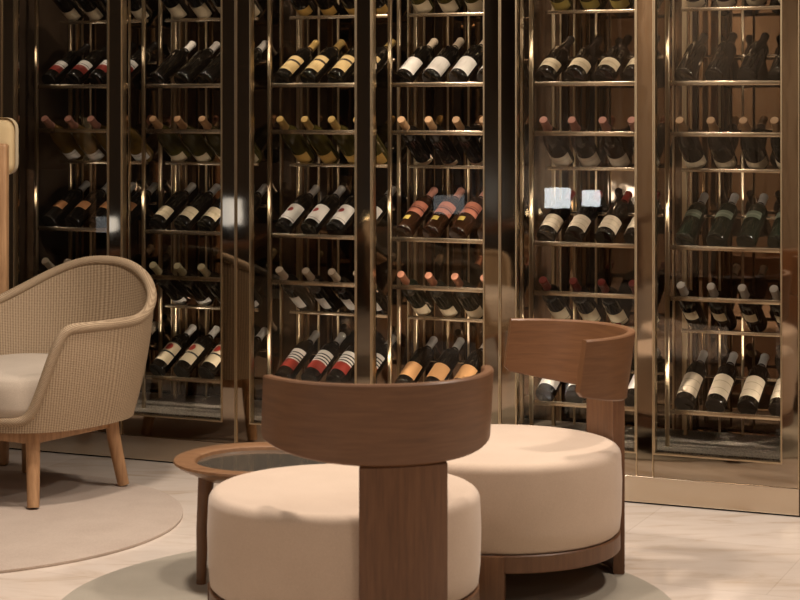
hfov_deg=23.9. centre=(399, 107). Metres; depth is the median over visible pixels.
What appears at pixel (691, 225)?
wine bottle
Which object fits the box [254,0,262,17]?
wine bottle
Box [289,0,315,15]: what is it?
wine bottle
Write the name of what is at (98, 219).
wine bottle
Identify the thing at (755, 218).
wine bottle
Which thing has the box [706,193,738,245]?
wine bottle
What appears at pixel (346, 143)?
wine bottle
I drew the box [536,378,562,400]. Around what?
wine bottle
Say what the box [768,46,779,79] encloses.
wine bottle
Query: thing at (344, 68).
wine bottle
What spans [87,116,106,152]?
wine bottle
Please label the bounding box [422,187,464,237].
wine bottle
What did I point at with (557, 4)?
wine bottle
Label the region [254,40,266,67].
wine bottle
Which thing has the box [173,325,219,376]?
wine bottle
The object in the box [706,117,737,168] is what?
wine bottle
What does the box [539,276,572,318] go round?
wine bottle
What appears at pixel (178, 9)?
wine bottle
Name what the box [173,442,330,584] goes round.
side table
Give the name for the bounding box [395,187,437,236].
wine bottle
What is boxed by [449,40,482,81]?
wine bottle
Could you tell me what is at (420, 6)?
wine bottle
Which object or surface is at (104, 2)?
wine bottle
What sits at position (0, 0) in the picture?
wall
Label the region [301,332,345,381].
wine bottle
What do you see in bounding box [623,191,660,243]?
wine bottle
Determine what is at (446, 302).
wine bottle
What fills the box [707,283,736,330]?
wine bottle
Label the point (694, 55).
wine bottle
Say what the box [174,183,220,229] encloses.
wine bottle
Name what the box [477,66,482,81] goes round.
wine bottle
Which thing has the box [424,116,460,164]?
wine bottle
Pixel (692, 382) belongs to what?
wine bottle
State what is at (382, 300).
wine bottle
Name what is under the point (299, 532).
seat cushion
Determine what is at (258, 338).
wine bottle
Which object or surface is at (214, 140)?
wine bottle
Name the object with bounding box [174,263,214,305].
wine bottle
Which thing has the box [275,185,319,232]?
wine bottle
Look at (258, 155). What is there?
wine bottle
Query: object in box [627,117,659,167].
wine bottle
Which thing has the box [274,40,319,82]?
wine bottle
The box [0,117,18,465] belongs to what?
screen
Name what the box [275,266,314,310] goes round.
wine bottle
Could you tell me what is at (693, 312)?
wine bottle
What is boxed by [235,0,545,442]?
wine cabinet
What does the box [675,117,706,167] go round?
wine bottle
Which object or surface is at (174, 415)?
wine cabinet
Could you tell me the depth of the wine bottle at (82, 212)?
7.89 m
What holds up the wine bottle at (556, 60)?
in the wine cabinet at (730, 459)
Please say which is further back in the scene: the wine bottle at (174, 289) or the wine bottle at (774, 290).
the wine bottle at (174, 289)
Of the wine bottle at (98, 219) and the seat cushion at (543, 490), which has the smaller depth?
the seat cushion at (543, 490)
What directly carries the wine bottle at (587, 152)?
in the wine cabinet at (730, 459)
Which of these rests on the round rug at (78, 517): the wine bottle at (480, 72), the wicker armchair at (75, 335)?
the wicker armchair at (75, 335)
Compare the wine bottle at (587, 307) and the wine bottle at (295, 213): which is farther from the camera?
the wine bottle at (295, 213)
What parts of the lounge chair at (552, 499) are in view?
leg, backrest, post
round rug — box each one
[0,471,182,572]
[62,551,670,599]
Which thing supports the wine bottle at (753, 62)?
in the wine cabinet at (730, 459)
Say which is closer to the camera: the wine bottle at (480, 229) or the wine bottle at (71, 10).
the wine bottle at (480, 229)
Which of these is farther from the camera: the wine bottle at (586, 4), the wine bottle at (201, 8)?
the wine bottle at (201, 8)
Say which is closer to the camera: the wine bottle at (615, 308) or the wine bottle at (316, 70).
the wine bottle at (615, 308)
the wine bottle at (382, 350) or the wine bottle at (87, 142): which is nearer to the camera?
the wine bottle at (382, 350)
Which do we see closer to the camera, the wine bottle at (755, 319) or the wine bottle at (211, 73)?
the wine bottle at (755, 319)
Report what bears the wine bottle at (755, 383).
in the wine cabinet at (730, 459)
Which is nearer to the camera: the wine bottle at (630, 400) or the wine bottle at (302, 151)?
the wine bottle at (630, 400)
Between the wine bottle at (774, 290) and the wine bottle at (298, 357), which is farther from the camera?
the wine bottle at (298, 357)
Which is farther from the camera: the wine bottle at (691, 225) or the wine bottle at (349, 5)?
the wine bottle at (349, 5)
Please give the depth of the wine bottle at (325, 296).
7.46 m
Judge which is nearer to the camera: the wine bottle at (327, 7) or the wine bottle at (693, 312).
the wine bottle at (693, 312)
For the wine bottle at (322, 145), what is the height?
0.202 m
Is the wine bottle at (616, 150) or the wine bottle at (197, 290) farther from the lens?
the wine bottle at (197, 290)
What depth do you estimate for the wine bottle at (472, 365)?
7.23 m
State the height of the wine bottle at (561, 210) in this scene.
0.196 m
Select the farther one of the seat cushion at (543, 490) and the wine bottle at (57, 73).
the wine bottle at (57, 73)
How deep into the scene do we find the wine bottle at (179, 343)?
7.73 m
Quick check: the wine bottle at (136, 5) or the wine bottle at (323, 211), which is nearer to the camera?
the wine bottle at (323, 211)
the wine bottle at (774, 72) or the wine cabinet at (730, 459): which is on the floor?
the wine cabinet at (730, 459)
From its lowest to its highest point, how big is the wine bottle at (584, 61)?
0.198 m
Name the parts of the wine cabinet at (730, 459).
hanger rod, glass door, shelf rail, shelf rail, shelf rail, shelf rail, shelf rail, hanger rod, shelf rail, shelf rail, shelf rail, shelf rail, trim, shelf rail, panel, glass door, hanger rod, shelf rail, shelf rail, shelf rail, shelf rail, shelf rail, shelf rail, shelf rail, shelf rail, shelf rail, shelf rail, shelf rail, hanger rod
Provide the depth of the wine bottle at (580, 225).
7.02 m
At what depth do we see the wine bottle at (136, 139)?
7.83 m
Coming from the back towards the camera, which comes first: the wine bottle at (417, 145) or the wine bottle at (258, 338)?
the wine bottle at (258, 338)
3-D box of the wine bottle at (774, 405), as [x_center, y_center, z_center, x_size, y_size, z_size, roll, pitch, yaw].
[1.388,1.000,6.780,0.074,0.198,0.275,0,0,26]
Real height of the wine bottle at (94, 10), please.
0.199 m
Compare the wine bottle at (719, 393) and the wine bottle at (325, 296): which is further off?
the wine bottle at (325, 296)
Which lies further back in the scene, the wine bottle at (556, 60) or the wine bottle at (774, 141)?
the wine bottle at (556, 60)
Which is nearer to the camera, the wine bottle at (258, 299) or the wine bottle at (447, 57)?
the wine bottle at (447, 57)
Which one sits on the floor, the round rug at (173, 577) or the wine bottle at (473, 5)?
the round rug at (173, 577)
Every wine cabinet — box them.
[1,0,294,462]
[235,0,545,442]
[500,0,799,516]
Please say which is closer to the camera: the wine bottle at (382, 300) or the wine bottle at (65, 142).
the wine bottle at (382, 300)
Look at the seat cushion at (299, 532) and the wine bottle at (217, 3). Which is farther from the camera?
the wine bottle at (217, 3)
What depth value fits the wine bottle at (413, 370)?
7.31 m
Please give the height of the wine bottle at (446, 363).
0.199 m
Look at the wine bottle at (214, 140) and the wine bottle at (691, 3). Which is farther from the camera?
the wine bottle at (214, 140)
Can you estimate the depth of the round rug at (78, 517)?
6.38 m
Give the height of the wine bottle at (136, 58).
0.199 m
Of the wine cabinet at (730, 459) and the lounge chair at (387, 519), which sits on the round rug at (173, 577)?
the lounge chair at (387, 519)
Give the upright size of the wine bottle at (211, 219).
0.196 m
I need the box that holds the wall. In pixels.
[0,0,0,116]
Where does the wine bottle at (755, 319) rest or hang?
in the wine cabinet at (730, 459)
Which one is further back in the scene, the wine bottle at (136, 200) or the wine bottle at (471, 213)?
the wine bottle at (136, 200)
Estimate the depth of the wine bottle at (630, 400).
6.90 m
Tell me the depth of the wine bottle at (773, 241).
6.68 m
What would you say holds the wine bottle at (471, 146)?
in the wine cabinet at (376, 254)
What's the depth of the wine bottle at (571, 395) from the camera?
6.98 m
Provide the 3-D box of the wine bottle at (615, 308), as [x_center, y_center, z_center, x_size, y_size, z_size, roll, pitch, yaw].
[0.784,0.721,6.994,0.074,0.200,0.274,0,0,23]
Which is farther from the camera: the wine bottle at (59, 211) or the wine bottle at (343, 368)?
the wine bottle at (59, 211)
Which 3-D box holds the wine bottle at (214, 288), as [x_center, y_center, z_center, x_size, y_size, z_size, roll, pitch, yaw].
[-0.744,0.722,7.658,0.074,0.201,0.273,0,0,24]
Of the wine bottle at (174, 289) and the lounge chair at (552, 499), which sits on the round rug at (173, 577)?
the lounge chair at (552, 499)
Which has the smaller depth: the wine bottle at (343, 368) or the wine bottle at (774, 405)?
the wine bottle at (774, 405)
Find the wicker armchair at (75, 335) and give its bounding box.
[0,255,156,507]
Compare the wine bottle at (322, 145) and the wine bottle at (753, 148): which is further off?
the wine bottle at (322, 145)
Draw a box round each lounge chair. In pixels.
[207,365,493,599]
[447,318,635,599]
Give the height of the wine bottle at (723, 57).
0.199 m
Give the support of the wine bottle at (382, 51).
in the wine cabinet at (376, 254)
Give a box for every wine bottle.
[41,116,84,159]
[42,43,89,83]
[42,180,89,226]
[42,258,57,269]
[52,0,83,20]
[65,44,106,83]
[65,115,106,160]
[65,183,106,226]
[75,0,106,19]
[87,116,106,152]
[88,42,135,83]
[89,182,136,227]
[99,0,106,9]
[131,0,152,19]
[131,41,157,80]
[131,127,153,162]
[131,182,157,223]
[149,41,195,83]
[149,116,190,161]
[149,182,195,229]
[149,262,190,304]
[149,322,157,345]
[149,324,196,375]
[161,0,189,18]
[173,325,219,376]
[174,41,220,83]
[174,116,214,161]
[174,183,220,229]
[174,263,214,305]
[186,0,214,21]
[198,52,220,83]
[198,116,220,159]
[198,196,220,230]
[198,263,220,303]
[198,341,220,378]
[211,0,220,13]
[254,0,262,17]
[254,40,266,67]
[254,142,262,162]
[254,184,266,213]
[254,287,262,307]
[254,327,266,358]
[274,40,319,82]
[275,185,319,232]
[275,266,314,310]
[275,330,319,378]
[276,116,315,162]
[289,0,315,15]
[300,39,344,82]
[301,116,339,163]
[301,185,345,233]
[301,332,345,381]
[302,267,340,311]
[315,0,340,14]
[326,195,354,234]
[326,343,354,382]
[327,47,354,82]
[328,116,354,163]
[328,268,354,312]
[341,0,354,14]
[352,39,395,82]
[353,117,387,163]
[353,185,396,233]
[353,270,387,313]
[353,334,396,383]
[377,0,387,13]
[395,38,437,81]
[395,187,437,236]
[395,336,437,383]
[397,116,433,164]
[397,271,433,315]
[410,0,433,12]
[422,37,463,81]
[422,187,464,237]
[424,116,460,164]
[424,337,464,381]
[425,272,460,317]
[437,0,460,12]
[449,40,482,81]
[449,191,482,238]
[451,273,482,318]
[452,116,482,164]
[454,344,482,378]
[464,0,482,11]
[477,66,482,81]
[477,222,482,238]
[479,116,482,137]
[535,35,574,86]
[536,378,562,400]
[537,189,575,240]
[539,116,573,166]
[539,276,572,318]
[550,0,572,9]
[564,35,602,86]
[564,190,602,241]
[565,383,583,402]
[568,116,601,166]
[569,277,602,321]
[580,0,601,9]
[594,34,632,80]
[595,191,632,242]
[597,278,629,325]
[598,117,631,166]
[610,0,631,8]
[622,34,660,80]
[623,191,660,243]
[625,348,659,405]
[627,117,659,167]
[628,280,660,324]
[674,33,707,80]
[674,350,707,409]
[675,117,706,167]
[675,192,708,244]
[677,281,707,328]
[686,0,706,6]
[705,32,737,80]
[705,351,737,411]
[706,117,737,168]
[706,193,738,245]
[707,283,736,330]
[716,0,737,6]
[736,193,768,246]
[737,32,769,79]
[737,353,768,413]
[738,284,767,331]
[739,117,768,168]
[746,0,766,5]
[767,208,779,247]
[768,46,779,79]
[768,374,779,415]
[769,285,779,329]
[770,117,779,168]
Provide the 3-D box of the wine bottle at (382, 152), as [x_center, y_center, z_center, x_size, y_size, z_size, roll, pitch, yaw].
[-0.116,0.132,7.385,0.074,0.203,0.272,0,0,23]
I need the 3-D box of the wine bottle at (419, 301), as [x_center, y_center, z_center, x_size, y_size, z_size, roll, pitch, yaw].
[0.054,0.722,7.311,0.074,0.202,0.273,0,0,23]
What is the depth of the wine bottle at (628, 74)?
6.89 m
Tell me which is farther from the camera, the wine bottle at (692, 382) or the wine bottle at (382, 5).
the wine bottle at (382, 5)
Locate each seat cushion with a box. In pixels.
[0,353,47,417]
[207,464,480,599]
[447,424,621,554]
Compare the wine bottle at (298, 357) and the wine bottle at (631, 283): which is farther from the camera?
the wine bottle at (298, 357)
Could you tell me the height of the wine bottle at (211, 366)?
0.196 m
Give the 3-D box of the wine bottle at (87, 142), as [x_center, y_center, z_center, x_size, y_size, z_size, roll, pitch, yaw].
[-1.319,0.133,7.908,0.080,0.205,0.274,0,0,23]
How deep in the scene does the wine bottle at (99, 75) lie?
7.80 m
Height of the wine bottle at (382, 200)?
0.199 m
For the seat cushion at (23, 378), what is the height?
0.155 m
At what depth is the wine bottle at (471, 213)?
7.19 m
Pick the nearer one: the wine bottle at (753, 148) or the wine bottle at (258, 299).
the wine bottle at (753, 148)
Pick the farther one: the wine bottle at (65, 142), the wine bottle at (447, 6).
the wine bottle at (65, 142)
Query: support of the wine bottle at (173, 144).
in the wine cabinet at (174, 415)
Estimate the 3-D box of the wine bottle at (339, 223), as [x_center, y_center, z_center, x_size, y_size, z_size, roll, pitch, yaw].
[-0.198,0.409,7.468,0.074,0.199,0.275,0,0,30]
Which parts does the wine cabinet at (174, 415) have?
panel, glass door, shelf rail, shelf rail, shelf rail, hanger rod, shelf rail, shelf rail, glass door, trim, shelf rail, shelf rail, shelf rail, shelf rail, panel, shelf rail, hanger rod, shelf rail, shelf rail, shelf rail, shelf rail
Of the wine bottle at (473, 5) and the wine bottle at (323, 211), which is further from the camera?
the wine bottle at (323, 211)
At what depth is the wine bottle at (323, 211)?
7.45 m
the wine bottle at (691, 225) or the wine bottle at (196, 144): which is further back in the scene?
the wine bottle at (196, 144)
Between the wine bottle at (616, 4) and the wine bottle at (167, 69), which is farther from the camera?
the wine bottle at (167, 69)
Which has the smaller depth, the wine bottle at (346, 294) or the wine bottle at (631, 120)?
the wine bottle at (631, 120)
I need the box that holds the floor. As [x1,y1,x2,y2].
[0,449,799,599]
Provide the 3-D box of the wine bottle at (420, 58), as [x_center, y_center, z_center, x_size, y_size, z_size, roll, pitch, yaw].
[0.073,-0.179,7.352,0.074,0.195,0.276,0,0,30]
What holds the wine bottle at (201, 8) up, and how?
in the wine cabinet at (174, 415)
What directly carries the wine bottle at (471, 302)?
in the wine cabinet at (376, 254)
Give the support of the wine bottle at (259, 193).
in the wine cabinet at (174, 415)
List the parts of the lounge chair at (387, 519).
backrest, post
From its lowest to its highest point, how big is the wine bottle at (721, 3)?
0.203 m
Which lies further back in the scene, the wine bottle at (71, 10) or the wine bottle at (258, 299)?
the wine bottle at (71, 10)
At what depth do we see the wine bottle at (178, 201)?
7.73 m
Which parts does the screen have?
post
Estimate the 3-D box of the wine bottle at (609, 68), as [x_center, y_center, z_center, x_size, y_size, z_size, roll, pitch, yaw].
[0.803,-0.179,7.033,0.081,0.199,0.277,0,0,28]
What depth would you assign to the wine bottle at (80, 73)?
7.88 m
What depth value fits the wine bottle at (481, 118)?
7.06 m
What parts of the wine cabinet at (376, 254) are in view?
glass door, shelf rail, shelf rail, shelf rail, shelf rail, hanger rod, hanger rod, shelf rail, shelf rail, shelf rail, shelf rail, trim, panel, glass door, shelf rail, shelf rail, shelf rail, shelf rail, shelf rail, shelf rail, shelf rail, hanger rod, shelf rail, hanger rod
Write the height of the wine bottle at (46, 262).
0.202 m
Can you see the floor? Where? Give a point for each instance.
(687, 553)
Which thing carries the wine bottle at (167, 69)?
in the wine cabinet at (174, 415)
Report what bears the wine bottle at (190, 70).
in the wine cabinet at (174, 415)
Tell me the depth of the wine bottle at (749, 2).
6.85 m
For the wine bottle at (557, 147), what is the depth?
7.06 m
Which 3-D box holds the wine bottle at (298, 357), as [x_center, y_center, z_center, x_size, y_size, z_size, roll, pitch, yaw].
[-0.403,1.000,7.558,0.074,0.197,0.276,0,0,30]
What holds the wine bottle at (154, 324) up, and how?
in the wine cabinet at (174, 415)
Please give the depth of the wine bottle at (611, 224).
6.97 m

